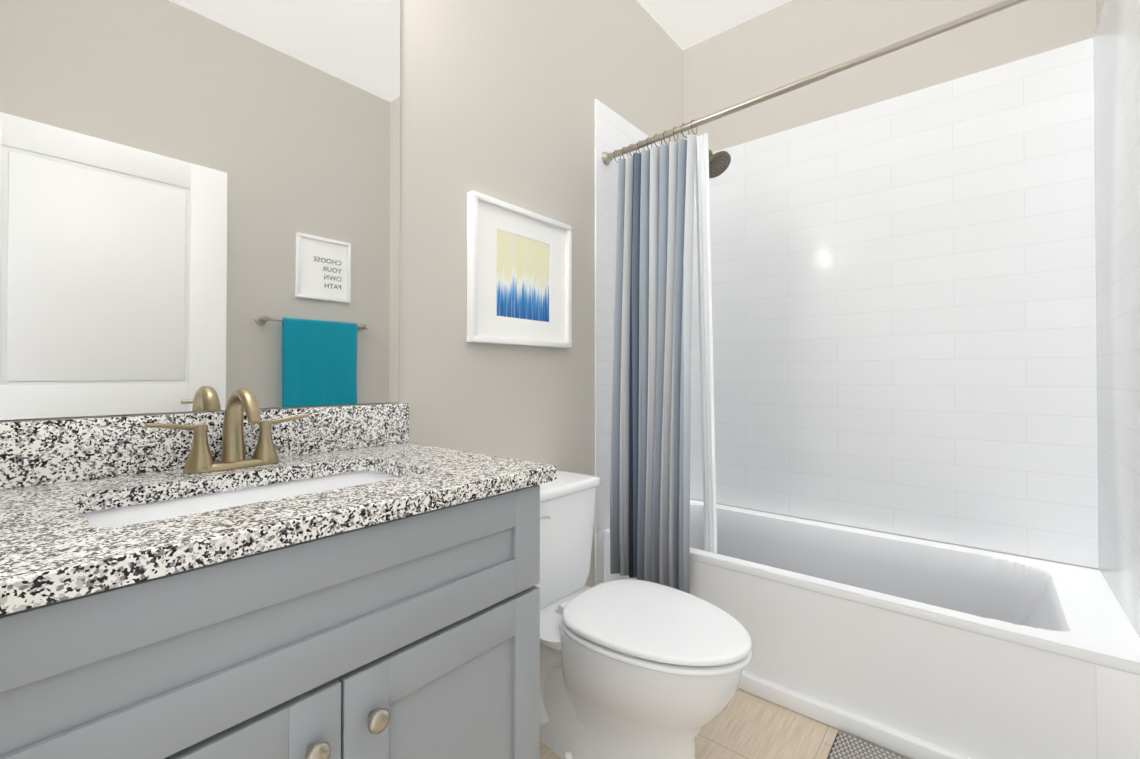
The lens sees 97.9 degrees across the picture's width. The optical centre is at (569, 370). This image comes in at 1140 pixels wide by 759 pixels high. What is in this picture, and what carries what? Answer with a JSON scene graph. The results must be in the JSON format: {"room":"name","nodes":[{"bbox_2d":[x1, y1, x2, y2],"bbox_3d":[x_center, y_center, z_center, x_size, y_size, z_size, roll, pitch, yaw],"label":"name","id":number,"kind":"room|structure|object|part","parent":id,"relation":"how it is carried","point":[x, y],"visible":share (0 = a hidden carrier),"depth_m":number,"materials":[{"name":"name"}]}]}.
{"room":"bathroom","nodes":[
{"label":"bathroom","id":0,"kind":"room"},
{"bbox_2d":[0,0,682,587],"bbox_3d":[-0.246,-0.326,1.729,0.120,2.820,2.760,0,-1,40],"label":"wall","id":1,"kind":"structure","parent":0,"point":[498,98],"depth_m":1.68,"materials":[{"name":"grey paint"}]},
{"bbox_2d":[0,0,399,419],"bbox_3d":[-0.731,-0.560,1.049,0.005,1.284,0.819,0,-1,40],"label":"vanity mirror","id":2,"kind":"object","parent":1,"relation":"attached to","point":[199,205],"visible":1,"depth_m":1.01,"materials":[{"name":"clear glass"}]},
{"bbox_2d":[467,191,571,347],"bbox_3d":[-0.158,-0.321,1.714,0.032,0.465,0.475,0,-1,40],"label":"picture","id":3,"kind":"object","parent":1,"relation":"attached to","point":[519,275],"visible":0.96,"depth_m":1.68,"materials":[{"name":"white"}]},
{"bbox_2d":[595,99,659,585],"bbox_3d":[0.355,-0.018,2.346,0.008,2.215,0.780,0,-1,40],"label":"wall tile","id":4,"kind":"structure","parent":1,"relation":"attached to","point":[614,131],"depth_m":2.09,"materials":[{"name":"white tile"}]},
{"bbox_2d":[708,149,730,177],"bbox_3d":[0.528,-0.940,2.245,0.397,0.177,0.128,0,-1,40],"label":"shower head","id":5,"kind":"object","parent":4,"relation":"attached to","point":[719,162],"visible":0.5,"depth_m":2.14},
{"bbox_2d":[602,0,1028,592],"bbox_3d":[0.732,-0.071,1.608,1.516,1.821,0.185,0,-1,40],"label":"shower curtain","id":6,"kind":"object","parent":4,"relation":"attached to","point":[650,428],"visible":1,"depth_m":1.88,"materials":[{"name":"blue fabric"}]},
{"bbox_3d":[0.733,-0.930,1.617,1.516,0.103,0.054,0,-1,40],"label":"rod","id":7,"kind":"part","parent":6,"relation":"part of","materials":[{"name":"silver metal"}]},
{"bbox_2d":[637,0,790,49],"bbox_3d":[0.450,-1.801,1.164,1.930,0.120,2.760,0,-1,40],"label":"ceiling","id":8,"kind":"structure","parent":0,"point":[684,24],"depth_m":2.41,"materials":[{"name":"white paint"}]},
{"bbox_2d":[540,689,906,758],"bbox_3d":[0.450,1.139,1.136,1.930,0.120,2.760,0,-1,40],"label":"floor","id":9,"kind":"structure","parent":0,"point":[744,725],"depth_m":1.47,"materials":[{"name":"tile"}]},
{"bbox_2d":[0,387,555,758],"bbox_3d":[-0.509,0.553,0.860,0.573,1.045,0.853,0,-1,40],"label":"bathroom vanity","id":10,"kind":"object","parent":9,"relation":"on","point":[234,580],"visible":1,"depth_m":0.72,"materials":[{"name":"painted wood"},{"name":"granite"},{"name":"brushed nickel"}]},
{"bbox_2d":[0,403,555,615],"bbox_3d":[-0.515,0.153,0.868,0.558,0.138,0.853,0,-1,40],"label":"countertop","id":11,"kind":"structure","parent":10,"relation":"on","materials":[{"name":"stone"}]},
{"bbox_2d":[144,387,307,473],"bbox_3d":[-0.637,0.112,0.964,0.145,0.161,0.278,0,-1,40],"label":"faucet","id":12,"kind":"object","parent":11,"relation":"on","point":[264,460],"depth_m":0.98,"materials":[{"name":"gold metal"}]},
{"bbox_2d":[83,471,400,526],"bbox_3d":[-0.511,0.294,0.858,0.320,0.144,0.530,0,-1,40],"label":"sink","id":13,"kind":"object","parent":11,"relation":"in","point":[141,509],"depth_m":0.91,"materials":[{"name":"white ceramic"}]},
{"bbox_2d":[534,471,751,758],"bbox_3d":[0.112,0.721,1.415,0.797,0.719,0.464,0,-1,40],"label":"toilet","id":14,"kind":"object","parent":9,"relation":"on","point":[635,669],"visible":0.85,"depth_m":1.28,"materials":[{"name":"white ceramic"}]},
{"bbox_3d":[0.217,0.668,1.328,0.523,0.047,0.382,0,-1,40],"label":"seat","id":15,"kind":"part","parent":14,"relation":"part of","materials":[{"name":"white plastic"}]},
{"bbox_2d":[827,731,908,758],"bbox_3d":[0.922,1.072,1.077,0.708,0.010,0.483,0,-1,40],"label":"bath rug","id":16,"kind":"object","parent":9,"relation":"on","point":[846,746],"visible":1,"depth_m":1.40,"materials":[{"name":"grey fabric"}]},
{"bbox_2d":[604,499,1139,758],"bbox_3d":[0.951,0.877,1.861,1.531,0.416,0.746,0,-1,40],"label":"bathtub","id":17,"kind":"object","parent":9,"relation":"on","point":[910,647],"visible":0.88,"depth_m":1.48,"materials":[{"name":"white ceramic"}]},
{"bbox_2d":[683,0,1098,569],"bbox_3d":[1.295,-0.322,2.164,1.690,2.820,0.120,0,-1,40],"label":"wall","id":18,"kind":"structure","parent":0,"point":[791,41],"depth_m":2.17,"materials":[{"name":"grey paint"}]},
{"bbox_2d":[690,38,1098,568],"bbox_3d":[1.194,-0.229,2.163,1.531,1.796,0.008,0,-1,40],"label":"wall tile","id":19,"kind":"structure","parent":18,"relation":"attached to","point":[904,311],"depth_m":1.98,"materials":[{"name":"white tile"}]},
{"bbox_2d":[1096,0,1104,26],"bbox_3d":[1.611,-0.330,1.345,0.155,2.820,0.735,0,-1,40],"label":"wall","id":20,"kind":"structure","parent":0,"point":[1099,5],"depth_m":1.65,"materials":[{"name":"grey paint"}]},
{"bbox_2d":[1093,0,1139,636],"bbox_3d":[1.544,-0.236,1.393,0.008,1.796,0.724,0,-1,40],"label":"wall tile","id":21,"kind":"structure","parent":20,"relation":"attached to","point":[1116,54],"depth_m":1.39,"materials":[{"name":"white tile"}]}
]}

